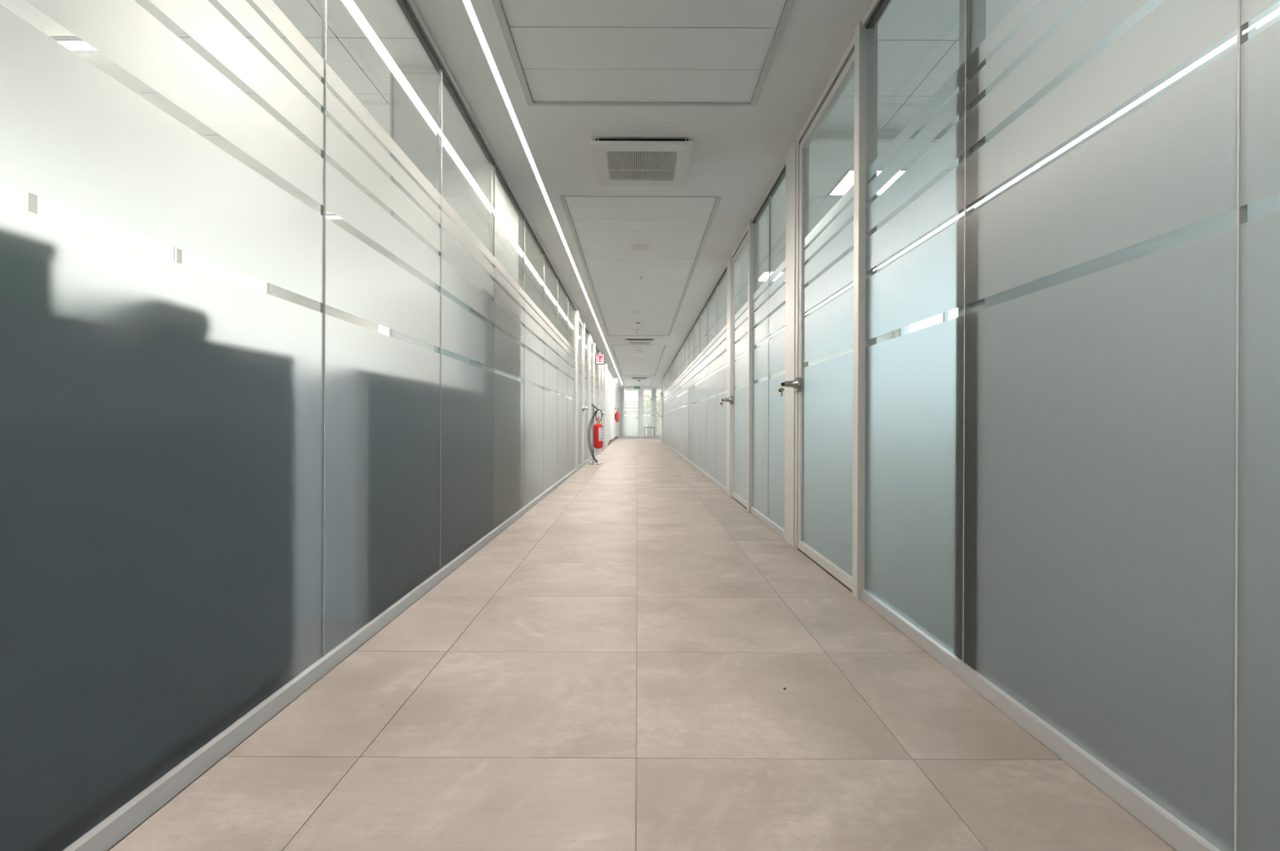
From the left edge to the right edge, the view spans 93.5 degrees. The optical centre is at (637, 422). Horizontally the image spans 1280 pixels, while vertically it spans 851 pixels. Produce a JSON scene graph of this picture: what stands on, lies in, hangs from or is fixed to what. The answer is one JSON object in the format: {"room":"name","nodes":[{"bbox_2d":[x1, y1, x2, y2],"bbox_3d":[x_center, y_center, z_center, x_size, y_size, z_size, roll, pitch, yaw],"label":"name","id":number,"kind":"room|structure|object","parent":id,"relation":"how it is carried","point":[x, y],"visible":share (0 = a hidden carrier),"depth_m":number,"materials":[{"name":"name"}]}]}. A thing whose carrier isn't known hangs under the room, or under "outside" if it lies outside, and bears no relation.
{"room":"office corridor","nodes":[
{"label":"office corridor","id":0,"kind":"room"},
{"bbox_2d":[0,0,554,345],"bbox_3d":[-3.015,-2.522,9.500,3.950,0.120,19.400,0,0,0],"label":"window","id":1,"kind":"structure","parent":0,"point":[365,37],"depth_m":4.13,"materials":[{"name":"glass"}]},
{"bbox_2d":[54,39,97,50],"bbox_3d":[-3.640,-2.456,3.920,1.240,0.014,0.100,0,0,0],"label":"recessed light","id":2,"kind":"object","parent":1,"relation":"in","point":[71,44],"visible":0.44,"depth_m":3.91,"materials":[{"name":"white plastic"}]},
{"bbox_2d":[59,42,97,50],"bbox_3d":[-3.640,-2.450,3.920,1.200,0.004,0.080,0,0,0],"label":"diffuser","id":3,"kind":"object","parent":2,"relation":"attached to","point":[71,46],"depth_m":3.92,"materials":[{"name":"white"}]},
{"bbox_2d":[325,215,341,218],"bbox_3d":[-3.640,-2.456,7.200,1.240,0.014,0.100,0,0,0],"label":"recessed light","id":4,"kind":"object","parent":1,"relation":"in","point":[326,216],"visible":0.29,"depth_m":7.19,"materials":[{"name":"white plastic"}]},
{"bbox_2d":[0,0,607,850],"bbox_3d":[-1.004,-0.879,7.650,0.084,3.350,23.300,0,0,0],"label":"wall","id":5,"kind":"structure","parent":0,"point":[210,484],"depth_m":1.40,"materials":[{"name":"white glass"}]},
{"bbox_2d":[62,447,604,850],"bbox_3d":[-1.011,0.772,7.150,0.055,0.048,22.300,0,0,0],"label":"baseboard","id":6,"kind":"structure","parent":5,"relation":"attached to","point":[103,837],"depth_m":1.51,"materials":[{"name":"metal"}]},
{"bbox_2d":[577,312,587,470],"bbox_3d":[-0.965,-0.514,10.315,0.156,2.620,0.990,0,0,0],"label":"door","id":7,"kind":"structure","parent":5,"relation":"in","point":[581,408],"depth_m":10.56,"materials":[{"name":"glass"}]},
{"bbox_2d":[591,336,595,459],"bbox_3d":[-0.965,-0.514,12.945,0.156,2.620,1.010,0,0,0],"label":"door","id":8,"kind":"structure","parent":5,"relation":"in","point":[592,339],"depth_m":13.22,"materials":[{"name":"glass"}]},
{"bbox_2d":[595,354,604,364],"bbox_3d":[-0.872,-1.416,13.586,0.245,0.225,0.067,0,0,0],"label":"fire extinguisher sign","id":9,"kind":"object","parent":5,"relation":"attached to","point":[599,358],"visible":0.97,"depth_m":13.56,"materials":[{"name":"red"}]},
{"bbox_2d":[600,364,605,451],"bbox_3d":[-0.965,-0.514,16.255,0.156,2.620,1.010,0,0,0],"label":"door","id":10,"kind":"structure","parent":5,"relation":"in","point":[601,365],"depth_m":16.68,"materials":[{"name":"glass"}]},
{"bbox_2d":[256,278,378,332],"bbox_3d":[-5.097,-0.845,7.600,0.200,3.450,23.200,0,0,0],"label":"wall","id":11,"kind":"structure","parent":0,"point":[274,291],"depth_m":9.24,"materials":[{"name":"white paint"}]},
{"bbox_2d":[21,189,269,294],"bbox_3d":[-5.056,-1.050,2.600,0.060,1.900,11.200,0,0,0],"label":"window","id":12,"kind":"structure","parent":11,"relation":"in","point":[28,200],"depth_m":5.02,"materials":[{"name":"glass"}]},
{"bbox_2d":[388,65,518,380],"bbox_3d":[-1.361,-0.830,4.659,0.696,3.250,1.042,0,0,0],"label":"glass wall","id":13,"kind":"structure","parent":0,"point":[467,175],"depth_m":4.15,"materials":[{"name":"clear glass"}]},
{"bbox_2d":[517,345,617,445],"bbox_3d":[-3.107,-0.837,27.100,4.180,3.450,15.800,0,0,0],"label":"wall","id":14,"kind":"structure","parent":0,"point":[611,387],"depth_m":24.03,"materials":[{"name":"white paint"}]},
{"bbox_2d":[608,378,617,383],"bbox_3d":[-0.924,-1.584,22.999,0.340,0.180,0.010,0,0,0],"label":"sign","id":15,"kind":"object","parent":14,"relation":"attached to","point":[615,380],"visible":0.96,"depth_m":22.99,"materials":[{"name":"white plastic"}]},
{"bbox_2d":[614,408,619,422],"bbox_3d":[-0.997,-0.342,28.989,0.186,0.646,0.157,0,0,-29],"label":"fire extinguisher","id":16,"kind":"object","parent":14,"relation":"attached to","point":[616,415],"visible":1,"depth_m":28.95,"materials":[{"name":"red metal"}]},
{"bbox_2d":[624,396,661,397],"bbox_3d":[2.002,-0.622,35.040,6.400,2.860,0.080,0,0,0],"label":"window","id":17,"kind":"structure","parent":14,"relation":"in","point":[624,397],"depth_m":35.00,"materials":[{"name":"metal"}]},
{"bbox_2d":[619,389,656,416],"bbox_3d":[0.012,-0.510,33.150,2.040,2.620,0.300,0,0,0],"label":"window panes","id":18,"kind":"object","parent":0,"point":[621,391],"visible":0.21,"depth_m":33.00,"materials":[{"name":"glass"}]},
{"bbox_2d":[617,386,661,437],"bbox_3d":[2.072,-0.512,31.535,6.260,2.640,0.170,0,0,0],"label":"wall","id":19,"kind":"structure","parent":0,"point":[649,409],"depth_m":31.52,"materials":[{"name":"glass"}]},
{"bbox_2d":[618,387,639,437],"bbox_3d":[-0.453,-0.507,31.487,1.080,2.590,0.117,0,0,0],"label":"door","id":20,"kind":"structure","parent":19,"relation":"in","point":[628,424],"depth_m":31.52,"materials":[{"name":"glass"}]},
{"bbox_2d":[107,437,1176,850],"bbox_3d":[0.012,0.860,15.500,2.230,0.120,39.000,0,0,0],"label":"floor","id":21,"kind":"structure","parent":0,"point":[610,671],"depth_m":1.59,"materials":[{"name":"tile"}]},
{"bbox_2d":[587,404,602,465],"bbox_3d":[-0.801,0.223,11.400,0.284,1.147,0.284,0,0,0],"label":"stand","id":22,"kind":"object","parent":21,"relation":"on","point":[593,463],"visible":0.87,"depth_m":11.41,"materials":[{"name":"silver metal"}]},
{"bbox_2d":[587,409,603,462],"bbox_3d":[-0.791,0.260,11.330,0.288,1.008,0.176,0,0,0],"label":"fire extinguisher","id":23,"kind":"object","parent":22,"relation":"on","point":[598,428],"visible":1,"depth_m":11.27,"materials":[{"name":"red metal"}]},
{"bbox_2d":[644,426,654,438],"bbox_3d":[0.608,0.525,31.100,0.550,0.555,0.400,0,0,0],"label":"side table","id":24,"kind":"object","parent":21,"relation":"on","point":[644,427],"visible":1,"depth_m":30.90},
{"bbox_2d":[412,0,874,391],"bbox_3d":[0.109,-2.183,15.600,10.600,0.734,39.200,0,0,0],"label":"ceiling","id":25,"kind":"structure","parent":0,"point":[744,78],"depth_m":3.56,"materials":[{"name":"paint"}]},
{"bbox_2d":[463,0,622,383],"bbox_3d":[-0.740,-1.867,12.625,0.030,0.083,33.150,0,0,0],"label":"led strip","id":26,"kind":"object","parent":25,"relation":"attached to","point":[468,3],"visible":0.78,"depth_m":3.67,"materials":[{"name":"white plastic"}]},
{"bbox_2d":[633,329,641,334],"bbox_3d":[0.007,-1.784,11.900,0.164,0.085,0.164,0,0,0],"label":"smoke detector","id":27,"kind":"object","parent":25,"relation":"attached to","point":[637,331],"visible":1,"depth_m":11.86,"materials":[{"name":"beige plastic"}]},
{"bbox_2d":[631,377,647,380],"bbox_3d":[0.067,-1.789,24.650,0.650,0.062,0.660,0,0,0],"label":"ceiling vent","id":28,"kind":"object","parent":25,"relation":"in","point":[632,378],"visible":1,"depth_m":24.43,"materials":[{"name":"white plastic"}]},
{"bbox_2d":[624,338,654,345],"bbox_3d":[0.047,-1.789,13.400,0.650,0.062,0.660,0,0,0],"label":"ceiling vent","id":29,"kind":"object","parent":25,"relation":"in","point":[628,341],"visible":1,"depth_m":13.20,"materials":[{"name":"white plastic"}]},
{"bbox_2d":[629,342,649,344],"bbox_3d":[0.047,-1.767,13.399,0.463,0.018,0.467,0,0,0],"label":"grille","id":30,"kind":"object","parent":29,"relation":"attached to","point":[630,343],"depth_m":13.36,"materials":[{"name":"white plastic"}]},
{"bbox_2d":[630,244,649,250],"bbox_3d":[0.027,-1.821,6.260,0.204,0.010,0.204,0,0,0],"label":"ceiling speaker","id":31,"kind":"object","parent":25,"relation":"attached to","point":[637,246],"visible":1,"depth_m":6.24,"materials":[{"name":"white plastic"}]},
{"bbox_2d":[591,134,693,186],"bbox_3d":[0.029,-1.789,4.140,0.650,0.062,0.660,0,0,0],"label":"ceiling vent","id":32,"kind":"object","parent":25,"relation":"in","point":[619,160],"visible":1,"depth_m":4.03,"materials":[{"name":"white plastic"}]},
{"bbox_2d":[606,151,677,180],"bbox_3d":[0.029,-1.767,4.138,0.463,0.018,0.467,0,0,0],"label":"grille","id":33,"kind":"object","parent":32,"relation":"attached to","point":[620,166],"depth_m":4.14,"materials":[{"name":"white plastic"}]},
{"bbox_2d":[720,302,894,395],"bbox_3d":[3.143,-0.812,12.260,4.120,3.250,0.120,0,0,0],"label":"wall","id":34,"kind":"structure","parent":0,"point":[889,335],"depth_m":12.20,"materials":[{"name":"white paint"}]},
{"bbox_2d":[722,0,959,302],"bbox_3d":[3.150,-2.497,15.900,4.120,0.120,31.200,0,0,0],"label":"window","id":35,"kind":"structure","parent":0,"point":[918,40],"depth_m":4.75,"materials":[{"name":"glass"}]},
{"bbox_2d":[758,271,785,281],"bbox_3d":[2.368,-2.447,10.077,0.644,0.022,0.644,0,0,0],"label":"recessed light","id":36,"kind":"object","parent":35,"relation":"in","point":[764,276],"visible":0.41,"depth_m":10.07,"materials":[{"name":"white plastic"}]},
{"bbox_2d":[758,272,782,280],"bbox_3d":[2.368,-2.449,10.077,0.612,0.012,0.612,0,0,0],"label":"diffuser","id":37,"kind":"object","parent":36,"relation":"attached to","point":[764,276],"depth_m":10.09,"materials":[{"name":"white"}]},
{"bbox_2d":[827,168,853,195],"bbox_3d":[2.121,-2.448,6.130,0.177,0.022,0.666,0,0,0],"label":"recessed light","id":38,"kind":"object","parent":35,"relation":"in","point":[844,184],"depth_m":6.19,"materials":[{"name":"white plastic"}]},
{"bbox_2d":[876,169,906,195],"bbox_3d":[2.567,-2.447,6.134,0.057,0.022,0.648,0,0,0],"label":"ceiling light","id":39,"kind":"object","parent":35,"relation":"attached to","point":[901,171],"depth_m":6.12,"materials":[{"name":"white plastic"}]},
{"bbox_2d":[812,129,948,142],"bbox_3d":[3.143,-0.812,5.060,4.120,3.250,0.060,0,0,0],"label":"wall","id":40,"kind":"structure","parent":0,"point":[823,135],"depth_m":5.03,"materials":[{"name":"paint"}]},
{"bbox_2d":[894,325,908,337],"bbox_3d":[5.303,-0.804,15.500,0.200,3.450,39.000,0,0,0],"label":"wall","id":41,"kind":"structure","parent":0,"point":[897,332],"depth_m":12.00,"materials":[{"name":"white paint"}]},
{"bbox_2d":[900,311,948,336],"bbox_3d":[5.265,-1.139,8.575,0.060,2.160,6.850,0,0,0],"label":"window","id":42,"kind":"structure","parent":41,"relation":"in","point":[945,315],"depth_m":10.28,"materials":[{"name":"glass"}]},
{"bbox_2d":[657,0,1279,850],"bbox_3d":[1.042,-0.871,13.750,0.084,3.350,35.500,0,0,0],"label":"wall","id":43,"kind":"structure","parent":0,"point":[1071,489],"depth_m":1.40,"materials":[{"name":"grey glass"}]},
{"bbox_2d":[660,377,662,426],"bbox_3d":[0.999,-0.506,24.500,0.156,2.620,0.900,0,0,0],"label":"door","id":44,"kind":"structure","parent":43,"relation":"in","point":[662,378],"depth_m":24.89,"materials":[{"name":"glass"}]},
{"bbox_2d":[720,225,748,508],"bbox_3d":[0.982,-0.506,5.968,0.191,2.620,1.037,0,0,0],"label":"door","id":45,"kind":"structure","parent":43,"relation":"in","point":[739,399],"depth_m":6.07,"materials":[{"name":"glass"}]},
{"bbox_2d":[778,35,854,591],"bbox_3d":[0.982,-0.506,3.304,0.191,2.620,1.037,0,0,0],"label":"door","id":46,"kind":"structure","parent":43,"relation":"in","point":[824,389],"depth_m":3.29,"materials":[{"name":"glass"}]},
{"bbox_2d":[662,441,1220,850],"bbox_3d":[1.036,0.780,10.000,0.052,0.048,28.000,0,0,0],"label":"baseboard","id":47,"kind":"structure","parent":43,"relation":"attached to","point":[1173,832],"depth_m":1.46,"materials":[{"name":"metal"}]},
{"bbox_2d":[958,0,1279,316],"bbox_3d":[3.125,-0.812,1.887,4.156,3.250,0.150,0,0,0],"label":"window","id":48,"kind":"structure","parent":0,"point":[985,15],"depth_m":1.81,"materials":[{"name":"glass"}]},
{"bbox_3d":[0.097,0.860,15.500,10.200,0.120,39.000,0,0,0],"label":"floor","id":49,"kind":"structure","parent":0,"visible":0},
{"bbox_2d":[434,284,478,367],"bbox_3d":[-1.210,-0.055,4.018,0.240,1.700,0.205,0,0,0],"label":"locker","id":50,"kind":"object","parent":49,"relation":"on","point":[444,292],"visible":0.18,"depth_m":3.92,"materials":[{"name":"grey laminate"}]},
{"label":"outside","id":51,"kind":"structure","parent":0,"visible":0},
{"bbox_3d":[-0.017,4.350,40.000,180.000,0.100,200.000,0,0,0],"label":"ground","id":52,"kind":"structure","parent":51,"visible":0},
{"bbox_2d":[634,391,661,416],"bbox_3d":[1.597,0.554,43.953,3.836,7.529,3.796,0,0,0],"label":"tree","id":53,"kind":"object","parent":52,"relation":"on","point":[650,392],"visible":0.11,"depth_m":43.80,"materials":[{"name":"green plant"}]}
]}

